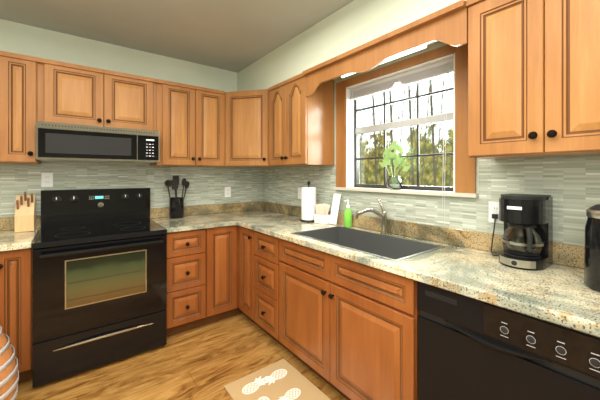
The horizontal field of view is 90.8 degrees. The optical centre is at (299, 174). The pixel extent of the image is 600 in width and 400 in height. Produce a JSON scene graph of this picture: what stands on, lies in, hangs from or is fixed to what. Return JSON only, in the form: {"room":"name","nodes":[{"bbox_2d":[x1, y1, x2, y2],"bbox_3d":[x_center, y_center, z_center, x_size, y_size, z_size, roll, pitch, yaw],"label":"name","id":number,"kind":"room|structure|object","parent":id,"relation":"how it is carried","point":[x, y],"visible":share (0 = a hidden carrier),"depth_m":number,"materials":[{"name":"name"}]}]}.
{"room":"kitchen","nodes":[
{"label":"kitchen","id":0,"kind":"room"},
{"bbox_2d":[0,19,236,227],"bbox_3d":[-2.168,0.083,2.367,4.200,2.500,0.150,0,0,-37],"label":"wall","id":1,"kind":"structure","parent":0,"point":[22,39],"depth_m":2.62,"materials":[{"name":"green paint"}]},
{"bbox_2d":[0,163,259,216],"bbox_3d":[-1.732,0.126,2.603,3.180,0.435,0.006,0,0,-37],"label":"tile backsplash","id":2,"kind":"structure","parent":1,"relation":"attached to","point":[207,185],"depth_m":2.77,"materials":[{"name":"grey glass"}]},
{"bbox_2d":[41,173,52,186],"bbox_3d":[-2.025,0.041,2.369,0.070,0.114,0.008,0,0,-37],"label":"electrical outlet","id":3,"kind":"object","parent":2,"relation":"attached to","point":[46,179],"visible":1,"depth_m":2.37,"materials":[{"name":"white plastic"}]},
{"bbox_2d":[225,187,230,196],"bbox_3d":[-0.806,0.193,3.303,0.070,0.114,0.008,0,0,-37],"label":"electrical outlet","id":4,"kind":"object","parent":2,"relation":"attached to","point":[227,191],"visible":1,"depth_m":3.30,"materials":[{"name":"white plastic"}]},
{"bbox_2d":[0,51,285,167],"bbox_3d":[-1.172,-0.455,2.598,2.322,0.745,0.679,0,0,-37],"label":"upper cabinets","id":5,"kind":"object","parent":1,"relation":"attached to","point":[196,126],"depth_m":2.48,"materials":[{"name":"brown wood"}]},
{"bbox_2d":[36,121,159,162],"bbox_3d":[-1.609,-0.235,2.404,0.774,0.257,0.456,0,0,-37],"label":"microwave","id":6,"kind":"object","parent":5,"relation":"attached to","point":[60,142],"visible":1,"depth_m":2.20,"materials":[{"name":"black metal"}]},
{"bbox_2d":[0,0,353,72],"bbox_3d":[-0.542,-1.217,0.244,4.500,0.100,5.500,0,0,-37],"label":"ceiling","id":7,"kind":"structure","parent":0,"point":[236,36],"depth_m":2.27,"materials":[{"name":"white paint"}]},
{"bbox_2d":[237,0,465,90],"bbox_3d":[0.994,-0.998,1.420,0.328,0.335,5.196,0,0,-37],"label":"wall","id":8,"kind":"structure","parent":7,"relation":"attached to","point":[351,25],"depth_m":2.12,"materials":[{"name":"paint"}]},
{"bbox_2d":[302,0,467,96],"bbox_3d":[0.478,-0.728,1.943,0.214,0.195,1.229,0,0,-37],"label":"valance board","id":9,"kind":"object","parent":8,"relation":"attached to","point":[448,25],"visible":1,"depth_m":1.72,"materials":[{"name":"brown wood"}]},
{"bbox_2d":[15,313,346,399],"bbox_3d":[-0.542,1.383,0.244,4.500,0.100,5.500,0,0,-37],"label":"floor","id":10,"kind":"structure","parent":0,"point":[210,361],"depth_m":2.01,"materials":[{"name":"brown wood"}]},
{"bbox_2d":[0,326,18,399],"bbox_3d":[-1.643,1.042,1.353,0.522,0.580,0.522,0,0,-37],"label":"vase","id":11,"kind":"object","parent":10,"relation":"on","point":[9,374],"visible":1,"depth_m":1.44,"materials":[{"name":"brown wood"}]},
{"bbox_2d":[0,248,31,382],"bbox_3d":[-1.983,0.896,1.999,0.306,0.874,0.644,0,0,-37],"label":"base cabinet","id":12,"kind":"object","parent":10,"relation":"on","point":[16,295],"visible":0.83,"depth_m":1.83,"materials":[{"name":"brown wood"}]},
{"bbox_2d":[0,215,40,251],"bbox_3d":[-1.985,0.389,2.000,0.305,0.139,0.640,0,0,-37],"label":"countertop","id":13,"kind":"structure","parent":12,"relation":"on","point":[10,240],"depth_m":2.01,"materials":[{"name":"beige stone"}]},
{"bbox_2d":[14,192,35,232],"bbox_3d":[-2.053,0.271,2.212,0.105,0.293,0.148,0,0,-37],"label":"knife block","id":14,"kind":"object","parent":13,"relation":"on","point":[25,214],"visible":1,"depth_m":2.17,"materials":[{"name":"brown wood"}]},
{"bbox_2d":[32,188,166,387],"bbox_3d":[-1.517,0.728,2.285,0.774,1.210,0.748,0,0,-37],"label":"range","id":15,"kind":"object","parent":10,"relation":"on","point":[99,277],"visible":1,"depth_m":2.06,"materials":[{"name":"black metal"}]},
{"bbox_2d":[224,359,330,399],"bbox_3d":[-0.054,1.327,1.675,0.455,0.011,0.800,0,0,-37],"label":"rug","id":16,"kind":"object","parent":10,"relation":"on","point":[283,379],"visible":1,"depth_m":1.85,"materials":[{"name":"beige fabric"}]},
{"bbox_2d":[166,225,419,399],"bbox_3d":[-0.223,0.896,2.253,1.234,0.874,2.382,0,0,-37],"label":"base cabinet","id":17,"kind":"object","parent":10,"relation":"on","point":[347,329],"visible":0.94,"depth_m":1.90,"materials":[{"name":"brown wood"}]},
{"bbox_2d":[150,204,235,232],"bbox_3d":[-1.005,0.389,2.747,0.591,0.139,0.646,0,0,-37],"label":"countertop","id":18,"kind":"structure","parent":17,"relation":"on","point":[196,217],"depth_m":2.83,"materials":[{"name":"beige stone"}]},
{"bbox_2d":[165,176,188,218],"bbox_3d":[-1.194,0.214,2.883,0.240,0.408,0.132,0,0,-37],"label":"utensil crock","id":19,"kind":"object","parent":18,"relation":"on","point":[176,206],"visible":0.98,"depth_m":2.83,"materials":[{"name":"black"}]},
{"bbox_2d":[216,201,599,336],"bbox_3d":[0.441,0.389,1.873,0.642,0.139,3.792,0,0,-37],"label":"countertop","id":20,"kind":"structure","parent":17,"relation":"on","point":[558,291],"depth_m":1.35,"materials":[{"name":"beige stone"}]},
{"bbox_2d":[300,181,315,221],"bbox_3d":[0.080,0.237,2.672,0.160,0.360,0.160,0,0,-37],"label":"paper towel holder","id":21,"kind":"object","parent":20,"relation":"on","point":[308,201],"visible":0.96,"depth_m":2.61,"materials":[{"name":"white paper"}]},
{"bbox_2d":[314,194,340,224],"bbox_3d":[0.233,0.290,2.523,0.116,0.255,0.212,0,0,-37],"label":"caddy","id":22,"kind":"object","parent":20,"relation":"on","point":[321,216],"visible":1,"depth_m":2.51,"materials":[{"name":"white plastic"}]},
{"bbox_2d":[344,200,351,226],"bbox_3d":[0.383,0.309,2.376,0.070,0.218,0.064,0,0,-37],"label":"soap bottle","id":23,"kind":"object","parent":20,"relation":"on","point":[347,217],"visible":1,"depth_m":2.36,"materials":[{"name":"green plastic"}]},
{"bbox_2d":[292,226,444,260],"bbox_3d":[0.389,0.525,1.914,0.478,0.218,0.868,0,0,-37],"label":"stainless steel sink","id":24,"kind":"object","parent":20,"relation":"in","point":[393,248],"visible":0.4,"depth_m":2.09,"materials":[{"name":"grey metal"}]},
{"bbox_2d":[354,199,388,233],"bbox_3d":[0.510,0.299,2.097,0.202,0.239,0.162,0,0,-37],"label":"faucet","id":25,"kind":"object","parent":20,"relation":"on","point":[383,217],"visible":0.98,"depth_m":2.09,"materials":[{"name":"silver metal"}]},
{"bbox_2d":[491,193,552,270],"bbox_3d":[1.023,0.257,1.421,0.254,0.322,0.257,0,0,-37],"label":"coffee maker","id":26,"kind":"object","parent":20,"relation":"on","point":[527,237],"visible":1,"depth_m":1.33,"materials":[{"name":"black plastic"}]},
{"bbox_2d":[584,204,599,291],"bbox_3d":[1.147,0.254,1.065,0.180,0.327,0.180,0,0,-37],"label":"kettle","id":27,"kind":"object","parent":20,"relation":"on","point":[592,258],"visible":1,"depth_m":1.07,"materials":[{"name":"black metal"}]},
{"bbox_2d":[417,281,599,399],"bbox_3d":[0.926,0.897,1.231,0.608,0.871,0.602,0,0,-37],"label":"dishwasher","id":28,"kind":"object","parent":10,"relation":"on","point":[469,348],"visible":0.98,"depth_m":1.05,"materials":[{"name":"black metal"}]},
{"bbox_2d":[334,42,478,193],"bbox_3d":[1.139,0.083,1.626,0.150,2.500,5.350,0,0,-37],"label":"wall","id":29,"kind":"structure","parent":0,"point":[434,46],"depth_m":2.12,"materials":[{"name":"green paint"}]},
{"bbox_2d":[269,73,333,166],"bbox_3d":[-0.013,-0.455,2.701,0.354,0.745,0.568,0,0,-37],"label":"upper cabinet","id":30,"kind":"object","parent":29,"relation":"attached to","point":[301,128],"visible":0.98,"depth_m":2.53,"materials":[{"name":"brown wood"}]},
{"bbox_2d":[334,44,478,197],"bbox_3d":[0.698,-0.329,2.144,0.150,0.917,1.130,0,0,-37],"label":"window","id":31,"kind":"structure","parent":29,"relation":"in","point":[348,167],"depth_m":2.06,"materials":[{"name":"brown wood"}]},
{"bbox_2d":[379,140,409,188],"bbox_3d":[0.677,-0.070,2.132,0.110,0.350,0.263,0,0,-37],"label":"vase","id":32,"kind":"object","parent":31,"relation":"on","point":[397,160],"visible":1,"depth_m":2.12,"materials":[{"name":"green plant"}]},
{"bbox_2d":[350,58,452,224],"bbox_3d":[0.667,-0.205,2.121,0.097,1.016,0.858,0,0,-37],"label":"window blind","id":33,"kind":"object","parent":31,"relation":"attached to","point":[431,71],"visible":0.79,"depth_m":2.03,"materials":[{"name":"grey fabric"}]},
{"bbox_2d":[260,156,599,245],"bbox_3d":[0.697,0.126,2.074,0.006,0.435,3.799,0,0,-37],"label":"tile backsplash","id":34,"kind":"structure","parent":29,"relation":"attached to","point":[570,186],"depth_m":1.65,"materials":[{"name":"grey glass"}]},
{"bbox_2d":[298,187,300,198],"bbox_3d":[0.001,0.186,2.971,0.008,0.114,0.070,0,0,-37],"label":"outlet","id":35,"kind":"object","parent":34,"relation":"attached to","point":[299,192],"visible":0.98,"depth_m":2.98,"materials":[{"name":"white plastic"}]},
{"bbox_2d":[489,201,503,223],"bbox_3d":[1.056,0.203,1.594,0.008,0.114,0.070,0,0,-37],"label":"outlet","id":36,"kind":"object","parent":34,"relation":"attached to","point":[493,207],"visible":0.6,"depth_m":1.60,"materials":[{"name":"white plastic"}]},
{"bbox_2d":[466,0,599,159],"bbox_3d":[1.309,-0.455,0.976,0.354,0.745,1.312,0,0,-37],"label":"upper cabinet","id":37,"kind":"object","parent":29,"relation":"attached to","point":[533,78],"visible":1,"depth_m":1.21,"materials":[{"name":"brown wood"}]},
{"label":"outside","id":38,"kind":"structure","parent":0,"visible":0},
{"bbox_2d":[359,74,452,186],"bbox_3d":[5.034,-1.917,4.640,0.001,9.500,17.000,0,0,-37],"label":"window panes","id":39,"kind":"object","parent":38,"point":[423,144],"depth_m":7.51,"materials":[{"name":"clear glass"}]}
]}

